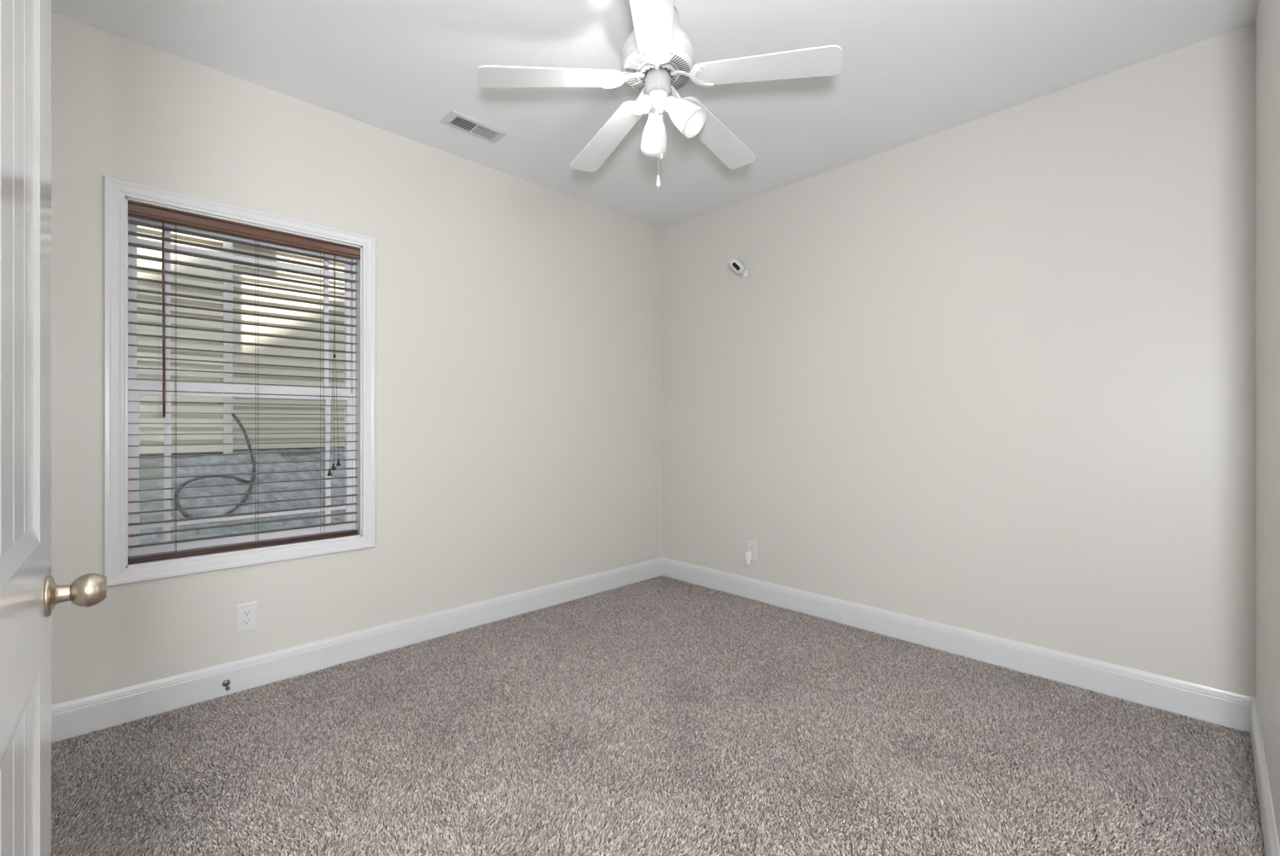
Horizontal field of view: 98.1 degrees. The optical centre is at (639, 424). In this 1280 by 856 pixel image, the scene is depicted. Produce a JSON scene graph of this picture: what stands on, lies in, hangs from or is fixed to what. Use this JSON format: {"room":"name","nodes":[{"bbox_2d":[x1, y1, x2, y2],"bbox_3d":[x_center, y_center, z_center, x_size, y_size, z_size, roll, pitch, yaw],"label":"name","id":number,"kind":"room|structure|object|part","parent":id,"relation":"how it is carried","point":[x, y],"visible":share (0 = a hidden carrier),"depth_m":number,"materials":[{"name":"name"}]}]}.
{"room":"empty bedroom","nodes":[
{"label":"empty bedroom","id":0,"kind":"room"},
{"bbox_2d":[51,11,662,745],"bbox_3d":[-1.127,-0.170,3.248,3.480,2.760,0.160,0,0,-44],"label":"wall","id":1,"kind":"structure","parent":0,"point":[519,321],"depth_m":2.97,"materials":[{"name":"grey paint"}]},
{"bbox_2d":[221,679,230,690],"bbox_3d":[-1.804,1.140,2.426,0.029,0.034,0.046,0,0,-44],"label":"door stop","id":2,"kind":"object","parent":1,"relation":"attached to","point":[225,683],"visible":1,"depth_m":2.43,"materials":[{"name":"silver metal"}]},
{"bbox_3d":[-1.817,1.138,2.440,0.029,0.029,0.007,0,0,-44],"label":"plate","id":3,"kind":"part","parent":2,"relation":"part of","materials":[{"name":"silver metal"}]},
{"bbox_2d":[103,174,376,586],"bbox_3d":[-1.793,-0.169,2.587,1.018,1.613,0.180,0,0,-44],"label":"window","id":4,"kind":"structure","parent":1,"relation":"in","point":[117,570],"depth_m":2.42,"materials":[{"name":"white paint"}]},
{"bbox_3d":[-1.841,-0.509,2.637,0.856,0.762,0.026,0,0,-44],"label":"sash","id":5,"kind":"part","parent":4,"relation":"part of","materials":[{"name":"white plastic"}]},
{"bbox_3d":[-1.820,0.197,2.614,0.856,0.717,0.028,0,0,-44],"label":"sash","id":6,"kind":"part","parent":4,"relation":"part of","materials":[{"name":"white plastic"}]},
{"bbox_3d":[-1.830,-0.169,2.625,0.892,1.487,0.075,0,0,-44],"label":"frame","id":7,"kind":"part","parent":4,"relation":"part of","materials":[{"name":"white plastic"}]},
{"bbox_2d":[128,199,360,563],"bbox_3d":[-1.770,-0.168,2.563,0.873,1.470,0.074,0,0,-44],"label":"window blind","id":8,"kind":"object","parent":4,"relation":"attached to","point":[136,209],"visible":1,"depth_m":2.51,"materials":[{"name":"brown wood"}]},
{"bbox_3d":[-1.981,-0.158,2.369,0.002,1.404,0.056,0,0,-44],"label":"ladder cord","id":9,"kind":"part","parent":8,"relation":"part of","materials":[{"name":"fabric"}]},
{"bbox_3d":[-1.777,0.554,2.568,0.867,0.022,0.052,0,0,-44],"label":"rail","id":10,"kind":"part","parent":8,"relation":"part of","materials":[{"name":"brown wood"}]},
{"bbox_3d":[-1.773,-0.158,2.571,0.002,1.404,0.056,0,0,-44],"label":"ladder cord","id":11,"kind":"part","parent":8,"relation":"part of","materials":[{"name":"fabric"}]},
{"bbox_3d":[-1.599,-0.158,2.779,0.002,1.404,0.001,0,0,-44],"label":"ladder cord","id":12,"kind":"part","parent":8,"relation":"part of","materials":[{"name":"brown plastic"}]},
{"bbox_3d":[-1.580,-0.158,2.759,0.002,1.404,0.056,0,0,-44],"label":"ladder cord","id":13,"kind":"part","parent":8,"relation":"part of","materials":[{"name":"fabric"}]},
{"bbox_3d":[-1.530,-0.312,2.759,0.024,1.075,0.002,0,0,-44],"label":"lift cord","id":14,"kind":"part","parent":8,"relation":"part of","materials":[{"name":"fabric"}]},
{"bbox_3d":[-1.523,-0.326,2.766,0.006,1.048,0.002,0,0,-44],"label":"lift cord","id":15,"kind":"part","parent":8,"relation":"part of","materials":[{"name":"fabric"}]},
{"bbox_3d":[-1.515,-0.336,2.773,0.020,1.028,0.002,0,0,-44],"label":"lift cord","id":16,"kind":"part","parent":8,"relation":"part of","materials":[{"name":"fabric"}]},
{"bbox_2d":[235,600,257,634],"bbox_3d":[-1.773,0.871,2.503,0.082,0.127,0.008,0,0,-44],"label":"wall outlet","id":17,"kind":"object","parent":1,"relation":"attached to","point":[246,613],"visible":1,"depth_m":2.50,"materials":[{"name":"white plastic"}]},
{"bbox_2d":[242,617,251,625],"bbox_3d":[-1.771,0.890,2.502,0.034,0.027,0.003,0,0,-44],"label":"receptacle","id":18,"kind":"object","parent":17,"relation":"attached to","point":[246,621],"depth_m":2.50,"materials":[{"name":"grey plastic"}]},
{"bbox_2d":[242,609,251,616],"bbox_3d":[-1.771,0.851,2.502,0.034,0.027,0.003,0,0,-44],"label":"receptacle","id":19,"kind":"object","parent":17,"relation":"attached to","point":[246,613],"depth_m":2.50,"materials":[{"name":"grey plastic"}]},
{"bbox_2d":[51,557,662,742],"bbox_3d":[-1.023,1.122,3.227,3.360,0.136,0.015,0,0,-44],"label":"baseboard","id":20,"kind":"structure","parent":1,"relation":"attached to","point":[80,716],"depth_m":2.65,"materials":[{"name":"white paint"}]},
{"bbox_2d":[51,0,1257,228],"bbox_3d":[-0.328,-1.610,1.062,5.680,0.120,4.410,0,0,-44],"label":"ceiling","id":21,"kind":"structure","parent":0,"point":[913,70],"depth_m":2.36,"materials":[{"name":"white paint"}]},
{"bbox_2d":[439,110,507,143],"bbox_3d":[-0.866,-1.546,2.899,0.310,0.009,0.145,0,0,-44],"label":"ceiling vent","id":22,"kind":"object","parent":21,"relation":"in","point":[455,119],"visible":1,"depth_m":2.89,"materials":[{"name":"white metal"}]},
{"bbox_2d":[477,0,843,190],"bbox_3d":[0.064,-1.208,2.059,1.280,0.684,1.222,0,0,4],"label":"ceiling fan","id":23,"kind":"object","parent":21,"relation":"hanging from","point":[658,55],"visible":1,"depth_m":2.03,"materials":[{"name":"white metal"}]},
{"bbox_3d":[-0.322,-1.255,2.014,0.517,0.082,0.142,0,0,-15],"label":"blade","id":24,"kind":"part","parent":23,"relation":"part of","materials":[{"name":"white wood"}]},
{"bbox_3d":[-0.142,-1.255,2.449,0.142,0.082,0.517,0,0,-33],"label":"blade","id":25,"kind":"part","parent":23,"relation":"part of","materials":[{"name":"white wood"}]},
{"bbox_3d":[-0.001,-1.175,2.061,0.046,0.050,0.039,0,0,0],"label":"bulb","id":26,"kind":"part","parent":23,"relation":"part of","materials":[{"name":"white glass"}]},
{"bbox_2d":[641,98,649,107],"bbox_3d":[0.021,-1.200,2.077,0.030,0.030,0.025,0,0,-33],"label":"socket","id":27,"kind":"object","parent":23,"relation":"attached to","point":[645,102],"depth_m":2.06,"materials":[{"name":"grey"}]},
{"bbox_3d":[0.036,-1.255,1.708,0.142,0.082,0.517,0,0,3],"label":"blade","id":28,"kind":"part","parent":23,"relation":"part of","materials":[{"name":"white wood"}]},
{"bbox_3d":[0.055,-1.145,2.218,0.109,0.155,0.154,0,0,0],"label":"lamp shade","id":29,"kind":"part","parent":23,"relation":"part of","materials":[{"name":"white glass"}]},
{"bbox_3d":[0.068,-1.087,2.051,0.003,0.338,0.002,0,0,0],"label":"pull chain","id":30,"kind":"part","parent":23,"relation":"part of","materials":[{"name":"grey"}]},
{"bbox_3d":[0.170,-1.145,2.051,0.150,0.155,0.118,0,0,0],"label":"lamp shade","id":31,"kind":"part","parent":23,"relation":"part of","materials":[{"name":"white glass"}]},
{"bbox_3d":[0.328,-1.255,2.412,0.142,0.082,0.517,0,0,39],"label":"blade","id":32,"kind":"part","parent":23,"relation":"part of","materials":[{"name":"white wood"}]},
{"bbox_3d":[0.438,-1.255,1.954,0.517,0.082,0.142,0,0,21],"label":"blade","id":33,"kind":"part","parent":23,"relation":"part of","materials":[{"name":"white wood"}]},
{"bbox_2d":[51,577,1263,855],"bbox_3d":[-0.328,1.270,1.062,5.680,0.120,4.410,0,0,-44],"label":"floor","id":34,"kind":"structure","parent":0,"point":[688,741],"depth_m":1.87,"materials":[{"name":"grey carpet"}]},
{"bbox_2d":[51,575,1265,855],"bbox_3d":[0.070,1.196,2.101,3.354,0.013,3.146,0,0,-44],"label":"carpet","id":35,"kind":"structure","parent":34,"relation":"on","point":[935,665],"depth_m":2.02,"materials":[{"name":"grey carpet"}]},
{"bbox_2d":[662,23,1255,734],"bbox_3d":[1.325,-0.170,3.328,0.150,2.760,3.464,0,0,-44],"label":"wall","id":36,"kind":"structure","parent":0,"point":[994,374],"depth_m":2.72,"materials":[{"name":"grey paint"}]},
{"bbox_2d":[729,257,748,279],"bbox_3d":[0.673,-1.073,3.800,0.128,0.132,0.102,0,0,-44],"label":"security camera","id":37,"kind":"object","parent":36,"relation":"attached to","point":[736,264],"visible":1,"depth_m":3.77,"materials":[{"name":"white plastic"}]},
{"bbox_2d":[747,540,757,560],"bbox_3d":[0.765,0.861,3.791,0.008,0.127,0.082,0,0,-44],"label":"wall outlet","id":38,"kind":"object","parent":36,"relation":"attached to","point":[752,545],"visible":0.98,"depth_m":3.78,"materials":[{"name":"white plastic"}]},
{"bbox_2d":[744,552,751,564],"bbox_3d":[0.741,0.915,3.788,0.030,0.084,0.036,0,0,-44],"label":"plug adapter","id":39,"kind":"object","parent":38,"relation":"attached to","point":[747,555],"visible":1,"depth_m":3.78,"materials":[{"name":"white plastic"}]},
{"bbox_2d":[662,557,1255,733],"bbox_3d":[1.270,1.122,3.267,0.015,0.136,3.154,0,0,-44],"label":"baseboard","id":40,"kind":"structure","parent":36,"relation":"attached to","point":[1207,703],"depth_m":2.72,"materials":[{"name":"white paint"}]},
{"bbox_2d":[1255,0,1279,844],"bbox_3d":[0.809,-0.170,-0.144,5.430,2.760,1.096,0,0,-44],"label":"wall","id":41,"kind":"structure","parent":0,"point":[1267,24],"depth_m":1.66,"materials":[{"name":"grey paint"}]},
{"bbox_2d":[1250,698,1279,855],"bbox_3d":[1.910,1.122,1.701,1.280,0.136,0.015,0,0,-44],"label":"baseboard","id":42,"kind":"structure","parent":41,"relation":"attached to","point":[1271,845],"depth_m":1.66,"materials":[{"name":"white paint"}]},
{"bbox_3d":[-0.848,-0.170,0.550,0.120,2.760,4.100,0,0,-44],"label":"wall","id":43,"kind":"structure","parent":0,"visible":0},
{"bbox_2d":[0,0,107,855],"bbox_3d":[-0.640,0.163,0.571,0.137,2.030,0.769,0,0,-44],"label":"door","id":44,"kind":"structure","parent":43,"relation":"in","point":[29,593],"depth_m":0.69,"materials":[{"name":"white paint"}]},
{"bbox_3d":[-0.650,-0.281,0.565,0.009,0.883,0.504,0,0,-42],"label":"panel","id":45,"kind":"part","parent":44,"relation":"part of","materials":[{"name":"white paint"}]},
{"bbox_3d":[-0.650,0.635,0.565,0.009,0.615,0.504,0,0,-42],"label":"panel","id":46,"kind":"part","parent":44,"relation":"part of","materials":[{"name":"white paint"}]},
{"bbox_3d":[-0.828,0.249,0.835,0.039,0.049,0.049,0,0,-44],"label":"knob","id":47,"kind":"part","parent":44,"relation":"part of","materials":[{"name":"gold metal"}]},
{"label":"outside","id":48,"kind":"structure","parent":0,"visible":0},
{"bbox_2d":[139,447,344,544],"bbox_3d":[-2.629,0.549,4.306,9.500,0.655,3.430,0,0,-44],"label":"foundation wall","id":49,"kind":"structure","parent":48,"point":[242,458],"depth_m":3.99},
{"bbox_2d":[174,413,255,517],"bbox_3d":[-3.040,0.253,4.007,0.419,0.693,1.464,0,0,-29],"label":"cable","id":50,"kind":"object","parent":49,"relation":"on","point":[183,512],"visible":0.69,"depth_m":4.07,"materials":[{"name":"grey rubber"}]},
{"bbox_2d":[137,225,344,459],"bbox_3d":[-4.337,-1.316,6.063,11.500,4.212,3.328,0,0,-44],"label":"house","id":51,"kind":"structure","parent":49,"relation":"on","point":[146,329],"depth_m":5.24,"materials":[{"name":"plastic"}]},
{"bbox_3d":[-3.461,-1.278,4.656,0.065,3.065,0.088,0,0,-44],"label":"corner post","id":52,"kind":"part","parent":51,"relation":"part of","materials":[{"name":"grey"}]},
{"bbox_2d":[280,450,319,456],"bbox_3d":[-3.051,0.301,4.990,0.300,0.118,0.110,0,0,-44],"label":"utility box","id":53,"kind":"object","parent":49,"relation":"on","point":[298,454],"visible":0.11,"depth_m":4.95,"materials":[{"name":"green"}]}
]}

